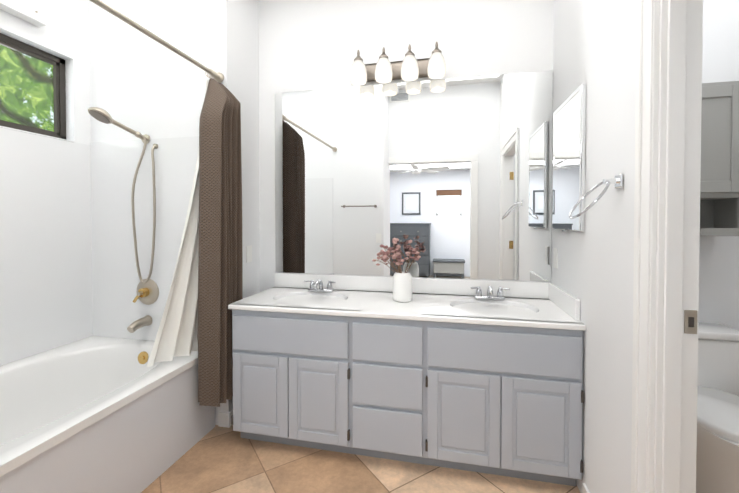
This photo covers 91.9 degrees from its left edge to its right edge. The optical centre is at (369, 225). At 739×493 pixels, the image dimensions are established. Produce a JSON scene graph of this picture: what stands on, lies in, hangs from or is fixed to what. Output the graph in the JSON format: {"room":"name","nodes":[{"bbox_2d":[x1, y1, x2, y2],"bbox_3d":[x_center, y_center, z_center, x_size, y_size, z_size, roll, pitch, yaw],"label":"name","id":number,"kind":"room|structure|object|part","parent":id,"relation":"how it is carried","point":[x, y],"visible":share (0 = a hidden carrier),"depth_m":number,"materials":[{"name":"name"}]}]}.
{"room":"bathroom","nodes":[
{"label":"bathroom","id":0,"kind":"room"},
{"bbox_2d":[0,0,90,144],"bbox_3d":[-2.183,-0.221,1.470,0.120,3.000,2.030,0,1,12],"label":"wall","id":1,"kind":"structure","parent":0,"point":[63,34],"depth_m":2.33,"materials":[{"name":"white paint"}]},
{"bbox_2d":[0,0,46,26],"bbox_3d":[-2.006,-1.261,1.804,0.073,0.170,0.650,0,1,12],"label":"valance box","id":2,"kind":"object","parent":1,"relation":"attached to","point":[33,12],"visible":1,"depth_m":2.03,"materials":[{"name":"white paint"}]},
{"bbox_2d":[0,33,65,138],"bbox_3d":[-2.110,-0.808,1.910,0.040,0.540,0.900,0,1,12],"label":"bathroom window","id":3,"kind":"structure","parent":1,"relation":"in","point":[59,87],"depth_m":2.25,"materials":[{"name":"brown metal"}]},
{"bbox_2d":[0,126,198,365],"bbox_3d":[-1.642,0.108,1.602,1.063,1.323,1.550,0,1,12],"label":"wall panels","id":4,"kind":"object","parent":1,"relation":"attached to","point":[68,271],"visible":0.79,"depth_m":2.31,"materials":[{"name":"white plastic"}]},
{"bbox_2d":[88,107,157,283],"bbox_3d":[-1.513,-0.156,2.206,0.130,1.068,0.356,1,1,34],"label":"shower head","id":5,"kind":"object","parent":4,"relation":"attached to","point":[100,114],"visible":1,"depth_m":2.29},
{"bbox_2d":[127,315,152,332],"bbox_3d":[-1.475,0.631,2.285,0.068,0.079,0.145,0,1,12],"label":"tub spout","id":6,"kind":"object","parent":4,"relation":"attached to","point":[146,320],"visible":1,"depth_m":2.27,"materials":[{"name":"silver metal"}]},
{"bbox_2d":[133,279,158,304],"bbox_3d":[-1.468,0.436,2.316,0.172,0.172,0.075,0,1,12],"label":"shower valve","id":7,"kind":"object","parent":4,"relation":"attached to","point":[148,293],"visible":0.94,"depth_m":2.33,"materials":[{"name":"silver metal"}]},
{"bbox_2d":[89,0,259,424],"bbox_3d":[-1.401,-0.239,2.598,1.165,3.000,0.510,0,1,12],"label":"wall","id":8,"kind":"structure","parent":0,"point":[142,83],"depth_m":2.35,"materials":[{"name":"white paint"}]},
{"bbox_2d":[224,409,232,427],"bbox_3d":[-0.842,1.219,2.431,0.022,0.090,0.402,0,1,12],"label":"baseboard","id":9,"kind":"structure","parent":8,"relation":"attached to","point":[224,419],"depth_m":2.24,"materials":[{"name":"white wood"}]},
{"bbox_2d":[246,245,251,262],"bbox_3d":[-0.830,0.196,2.465,0.008,0.115,0.070,0,1,12],"label":"switch plate","id":10,"kind":"object","parent":8,"relation":"attached to","point":[248,253],"visible":1,"depth_m":2.46,"materials":[{"name":"white plastic"}]},
{"bbox_2d":[141,425,579,492],"bbox_3d":[-0.014,1.332,1.280,4.450,0.100,2.540,0,1,12],"label":"floor","id":11,"kind":"structure","parent":0,"point":[216,459],"depth_m":1.83,"materials":[{"name":"tile"}]},
{"bbox_2d":[0,336,214,492],"bbox_3d":[-1.596,1.024,1.607,0.973,0.505,1.546,0,1,12],"label":"bathtub","id":12,"kind":"object","parent":11,"relation":"on","point":[96,414],"visible":0.92,"depth_m":1.83,"materials":[{"name":"white ceramic"}]},
{"bbox_2d":[228,305,585,485],"bbox_3d":[0.160,0.871,2.119,1.826,0.795,0.567,0,1,12],"label":"bathroom vanity","id":13,"kind":"object","parent":11,"relation":"on","point":[483,376],"depth_m":1.82,"materials":[{"name":"grey wood"}]},
{"bbox_2d":[232,285,585,328],"bbox_3d":[0.154,0.461,2.111,1.840,0.025,0.572,0,1,12],"label":"countertop","id":14,"kind":"structure","parent":13,"relation":"on","point":[368,301],"depth_m":1.97,"materials":[{"name":"white stone"}]},
{"bbox_2d":[264,289,351,304],"bbox_3d":[-0.366,0.520,2.226,0.470,0.146,0.351,0,1,12],"label":"sink","id":15,"kind":"object","parent":14,"relation":"in","point":[293,296],"depth_m":2.29,"materials":[{"name":"white ceramic"}]},
{"bbox_2d":[308,277,335,292],"bbox_3d":[-0.337,0.400,2.360,0.224,0.087,0.146,0,1,12],"label":"faucet","id":16,"kind":"object","parent":14,"relation":"on","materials":[{"name":"silver metal"}]},
{"bbox_2d":[372,238,420,301],"bbox_3d":[0.163,0.260,2.137,0.286,0.376,0.177,0,1,12],"label":"vase","id":17,"kind":"object","parent":14,"relation":"on","point":[402,286],"visible":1,"depth_m":2.09,"materials":[{"name":"white ceramic"}]},
{"bbox_2d":[468,285,511,300],"bbox_3d":[0.719,0.404,2.128,0.224,0.087,0.146,0,1,12],"label":"faucet","id":18,"kind":"object","parent":14,"relation":"on","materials":[{"name":"silver metal"}]},
{"bbox_2d":[448,297,547,316],"bbox_3d":[0.689,0.524,1.995,0.470,0.146,0.351,0,1,12],"label":"sink","id":19,"kind":"object","parent":14,"relation":"in","point":[455,304],"depth_m":2.05,"materials":[{"name":"white ceramic"}]},
{"bbox_2d":[696,322,738,492],"bbox_3d":[1.652,0.913,1.701,0.490,0.725,0.734,0,1,12],"label":"toilet","id":20,"kind":"object","parent":11,"relation":"on","point":[717,460],"visible":0.33,"depth_m":1.65,"materials":[{"name":"white ceramic"}]},
{"bbox_2d":[274,273,547,296],"bbox_3d":[0.213,0.395,2.380,1.840,0.100,0.019,0,1,12],"label":"backsplash","id":21,"kind":"structure","parent":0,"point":[289,280],"depth_m":2.34,"materials":[{"name":"white stone"}]},
{"bbox_2d":[258,0,738,329],"bbox_3d":[0.814,-0.234,2.312,3.285,3.000,0.120,0,1,12],"label":"wall","id":22,"kind":"structure","parent":0,"point":[305,45],"depth_m":2.33,"materials":[{"name":"white paint"}]},
{"bbox_2d":[350,41,445,84],"bbox_3d":[0.178,-1.025,2.281,0.609,0.208,0.186,0,1,12],"label":"sconce","id":23,"kind":"object","parent":22,"relation":"attached to","point":[409,67],"visible":1,"depth_m":2.24,"materials":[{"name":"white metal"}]},
{"bbox_2d":[275,70,552,280],"bbox_3d":[0.218,-0.303,2.376,1.834,1.285,0.005,0,1,12],"label":"vanity mirror","id":24,"kind":"object","parent":22,"relation":"attached to","point":[452,178],"visible":0.93,"depth_m":2.35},
{"bbox_2d":[700,81,738,235],"bbox_3d":[1.667,-0.339,1.940,0.520,0.780,0.234,0,1,12],"label":"upper cabinet","id":25,"kind":"object","parent":22,"relation":"attached to","point":[719,197],"visible":0.23,"depth_m":1.81,"materials":[{"name":"grey wood"}]},
{"bbox_2d":[551,0,636,492],"bbox_3d":[0.919,-0.214,1.050,0.100,3.000,2.300,0,1,12],"label":"wall","id":26,"kind":"structure","parent":0,"point":[594,46],"depth_m":1.46,"materials":[{"name":"white paint"}]},
{"bbox_2d":[553,248,557,268],"bbox_3d":[1.090,0.192,2.095,0.008,0.115,0.070,0,1,12],"label":"outlet","id":27,"kind":"object","parent":26,"relation":"attached to","point":[555,257],"visible":1,"depth_m":2.08,"materials":[{"name":"white plastic"}]},
{"bbox_2d":[548,282,579,320],"bbox_3d":[1.049,0.402,1.942,0.020,0.100,0.478,0,1,12],"label":"backsplash","id":28,"kind":"structure","parent":26,"relation":"attached to","point":[571,305],"depth_m":1.86,"materials":[{"name":"white stone"}]},
{"bbox_2d":[552,84,585,231],"bbox_3d":[1.032,-0.312,1.871,0.028,0.690,0.445,0,1,12],"label":"medicine cabinet mirror","id":29,"kind":"object","parent":26,"relation":"attached to","point":[569,126],"visible":1,"depth_m":1.80,"materials":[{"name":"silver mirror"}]},
{"bbox_2d":[582,483,589,492],"bbox_3d":[0.937,1.235,1.418,0.012,0.090,0.470,0,1,12],"label":"baseboard","id":30,"kind":"structure","parent":26,"relation":"attached to","point":[584,488],"depth_m":1.62,"materials":[{"name":"white wood"}]},
{"bbox_2d":[569,173,622,218],"bbox_3d":[0.843,-0.107,1.335,0.167,0.166,0.186,0,1,12],"label":"towel ring","id":31,"kind":"object","parent":26,"relation":"attached to","point":[617,181],"visible":1,"depth_m":1.31,"materials":[{"name":"silver metal"}]},
{"bbox_2d":[631,0,702,492],"bbox_3d":[0.825,0.227,0.679,0.126,2.129,0.998,0,1,12],"label":"door frame","id":32,"kind":"structure","parent":26,"relation":"attached to","point":[669,38],"depth_m":1.07,"materials":[{"name":"white wood"}]},
{"bbox_3d":[-0.235,-0.201,0.249,4.450,3.000,0.480,0,1,12],"label":"wall","id":33,"kind":"structure","parent":0,"visible":0},
{"bbox_2d":[90,0,242,406],"bbox_3d":[-1.107,0.044,1.484,0.348,1.960,1.546,0,1,12],"label":"shower curtain","id":34,"kind":"object","parent":33,"relation":"attached to","point":[206,289],"visible":0.98,"depth_m":2.03,"materials":[{"name":"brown fabric"}]},
{"bbox_3d":[-1.096,-0.902,1.466,0.060,0.067,1.546,0,1,12],"label":"rod","id":35,"kind":"part","parent":34,"relation":"part of","materials":[{"name":"silver metal"}]},
{"label":"outside","id":36,"kind":"structure","parent":0,"visible":0},
{"bbox_2d":[0,45,53,131],"bbox_3d":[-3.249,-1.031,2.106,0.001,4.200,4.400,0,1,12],"label":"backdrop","id":37,"kind":"structure","parent":36,"point":[37,105],"depth_m":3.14,"materials":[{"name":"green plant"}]}
]}

